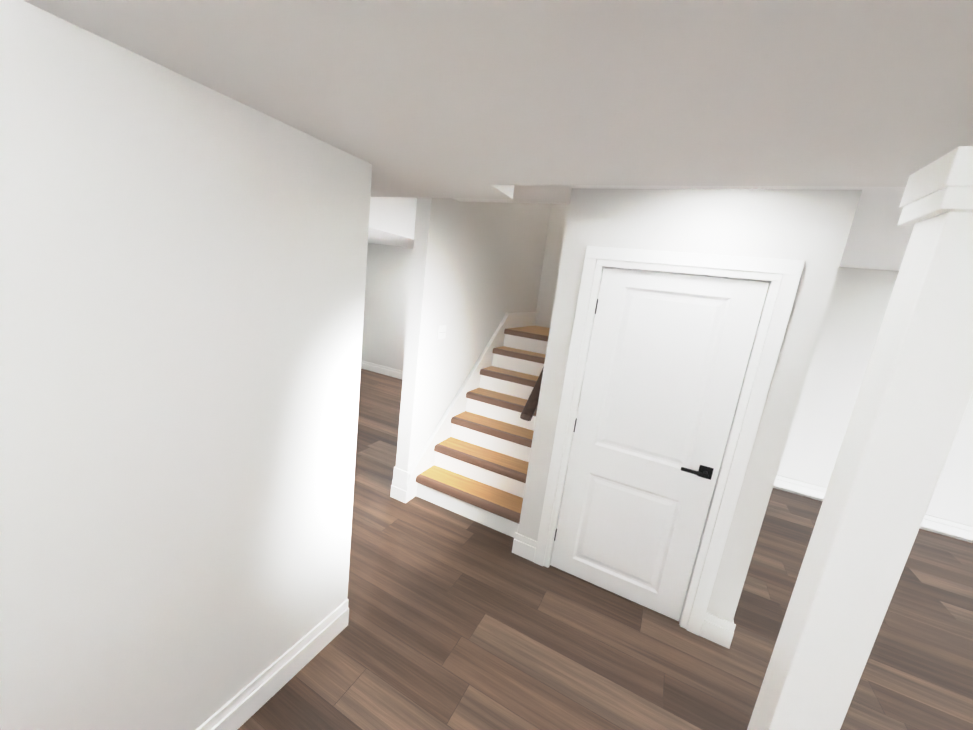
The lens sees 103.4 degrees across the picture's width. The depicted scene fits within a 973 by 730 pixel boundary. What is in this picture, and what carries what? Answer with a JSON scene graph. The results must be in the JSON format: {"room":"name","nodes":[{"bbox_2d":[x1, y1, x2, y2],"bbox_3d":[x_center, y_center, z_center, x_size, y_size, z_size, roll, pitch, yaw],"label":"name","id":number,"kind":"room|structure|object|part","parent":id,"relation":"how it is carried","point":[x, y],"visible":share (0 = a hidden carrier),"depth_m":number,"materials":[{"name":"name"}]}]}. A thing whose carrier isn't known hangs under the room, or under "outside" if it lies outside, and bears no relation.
{"room":"finished basement","nodes":[
{"label":"finished basement","id":0,"kind":"room"},
{"bbox_2d":[0,0,371,729],"bbox_3d":[-1.703,0.467,-0.228,0.120,2.470,4.658,13,13,25],"label":"wall","id":1,"kind":"structure","parent":0,"point":[182,276],"depth_m":1.09,"materials":[{"name":"white paint"}]},
{"bbox_2d":[196,599,348,729],"bbox_3d":[-1.778,1.603,-0.010,0.017,0.155,4.628,13,13,25],"label":"baseboard","id":2,"kind":"structure","parent":1,"relation":"attached to","point":[252,698],"depth_m":1.67,"materials":[{"name":"paint"}]},
{"bbox_2d":[368,239,396,245],"bbox_3d":[-3.044,-1.522,2.518,3.020,0.240,9.090,13,13,25],"label":"ceiling","id":3,"kind":"structure","parent":0,"point":[373,241],"depth_m":6.54,"materials":[{"name":"white paint"}]},
{"bbox_2d":[361,243,412,370],"bbox_3d":[-0.806,-0.877,6.535,3.563,2.570,0.140,13,13,25],"label":"wall","id":4,"kind":"structure","parent":0,"point":[387,284],"depth_m":6.94,"materials":[{"name":"white paint"}]},
{"bbox_2d":[361,360,402,379],"bbox_3d":[-0.989,0.306,6.710,3.563,0.155,0.017,13,13,25],"label":"baseboard","id":5,"kind":"structure","parent":4,"relation":"attached to","point":[365,365],"depth_m":7.16,"materials":[{"name":"paint"}]},
{"bbox_2d":[368,197,416,248],"bbox_3d":[-1.402,-1.053,1.806,0.692,0.443,8.910,13,13,25],"label":"bulkhead","id":6,"kind":"object","parent":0,"point":[392,220],"depth_m":2.67,"materials":[{"name":"white paint"}]},
{"bbox_2d":[396,198,551,471],"bbox_3d":[0.216,-0.913,4.277,0.138,3.800,3.200,13,13,25],"label":"wall","id":7,"kind":"structure","parent":0,"point":[476,270],"depth_m":3.33,"materials":[{"name":"white paint"}]},
{"bbox_2d":[390,466,409,498],"bbox_3d":[-0.107,0.796,4.587,0.017,0.275,3.057,13,13,25],"label":"baseboard","id":8,"kind":"structure","parent":7,"relation":"attached to","point":[399,485],"depth_m":3.21,"materials":[{"name":"paint"}]},
{"bbox_3d":[-0.369,-0.274,3.202,0.010,0.115,0.116,13,13,25],"label":"double rocker light switch","id":9,"kind":"part","parent":7,"relation":"part of","materials":[{"name":"white plastic"}]},
{"bbox_2d":[407,312,537,501],"bbox_3d":[0.006,0.221,4.190,0.036,1.580,2.568,13,13,25],"label":"stair skirt board","id":10,"kind":"object","parent":7,"relation":"attached to","point":[424,460],"visible":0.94,"depth_m":3.73,"materials":[{"name":"paint"}]},
{"bbox_2d":[23,0,972,198],"bbox_3d":[0.666,-0.634,0.806,11.100,0.210,1.500,13,13,25],"label":"ceiling","id":11,"kind":"structure","parent":0,"point":[486,99],"depth_m":0.80,"materials":[{"name":"paint"}]},
{"bbox_2d":[535,204,568,327],"bbox_3d":[1.180,-0.931,4.949,1.015,3.800,0.120,13,13,25],"label":"wall","id":12,"kind":"structure","parent":0,"point":[552,254],"depth_m":5.00,"materials":[{"name":"white paint"}]},
{"bbox_2d":[238,369,972,729],"bbox_3d":[0.380,1.729,1.320,11.500,0.100,9.350,13,13,25],"label":"floor","id":13,"kind":"structure","parent":0,"point":[458,621],"depth_m":2.16,"materials":[{"name":"wood"}]},
{"bbox_2d":[416,326,549,537],"bbox_3d":[0.458,0.402,4.041,0.993,1.400,2.469,13,13,25],"label":"stairs","id":14,"kind":"structure","parent":13,"relation":"on","point":[477,471],"depth_m":3.43,"materials":[{"name":"brown wood"}]},
{"bbox_2d":[747,146,972,729],"bbox_3d":[1.056,0.627,1.134,0.212,2.280,0.212,13,13,25],"label":"boxed column","id":15,"kind":"structure","parent":13,"relation":"on","point":[915,393],"depth_m":1.02,"materials":[{"name":"paint"}]},
{"bbox_2d":[453,185,913,270],"bbox_3d":[2.311,-0.395,-0.020,7.677,0.100,9.140,13,13,25],"label":"ceiling","id":16,"kind":"structure","parent":0,"point":[878,238],"depth_m":2.38,"materials":[{"name":"white paint"}]},
{"bbox_2d":[518,188,861,621],"bbox_3d":[0.969,0.277,2.299,1.329,2.470,0.120,13,13,25],"label":"wall","id":17,"kind":"structure","parent":0,"point":[811,228],"depth_m":2.03,"materials":[{"name":"white paint"}]},
{"bbox_2d":[550,267,768,620],"bbox_3d":[0.921,0.491,2.293,0.830,2.032,0.095,13,13,25],"label":"closet door","id":18,"kind":"structure","parent":17,"relation":"in","point":[667,361],"depth_m":2.27,"materials":[{"name":"white paint"}]},
{"bbox_2d":[534,246,804,635],"bbox_3d":[0.952,0.436,2.319,1.041,2.149,0.141,13,13,25],"label":"door frame","id":19,"kind":"structure","parent":17,"relation":"attached to","point":[782,277],"depth_m":2.12,"materials":[{"name":"paint"}]},
{"bbox_2d":[716,616,735,648],"bbox_3d":[2.020,1.367,3.421,0.017,0.155,2.807,13,13,25],"label":"baseboard","id":20,"kind":"structure","parent":17,"relation":"attached to","point":[727,628],"depth_m":2.19,"materials":[{"name":"paint"}]},
{"bbox_2d":[777,267,972,526],"bbox_3d":[4.593,0.374,3.771,6.535,2.570,0.320,13,13,25],"label":"wall","id":21,"kind":"structure","parent":0,"point":[859,299],"depth_m":3.96,"materials":[{"name":"white paint"}]},
{"bbox_2d":[773,475,972,542],"bbox_3d":[4.882,1.684,3.620,5.036,0.155,0.017,13,13,25],"label":"baseboard","id":22,"kind":"structure","parent":21,"relation":"attached to","point":[952,529],"depth_m":3.85,"materials":[{"name":"paint"}]},
{"bbox_3d":[1.151,-0.669,3.666,0.120,3.800,2.700,13,13,25],"label":"wall","id":23,"kind":"structure","parent":0,"visible":0},
{"bbox_2d":[520,367,543,420],"bbox_3d":[0.738,-0.411,3.200,0.112,1.411,1.660,13,13,25],"label":"handrail","id":24,"kind":"object","parent":23,"relation":"attached to","point":[529,409],"visible":0.23,"depth_m":2.67,"materials":[{"name":"black wood"}]}
]}

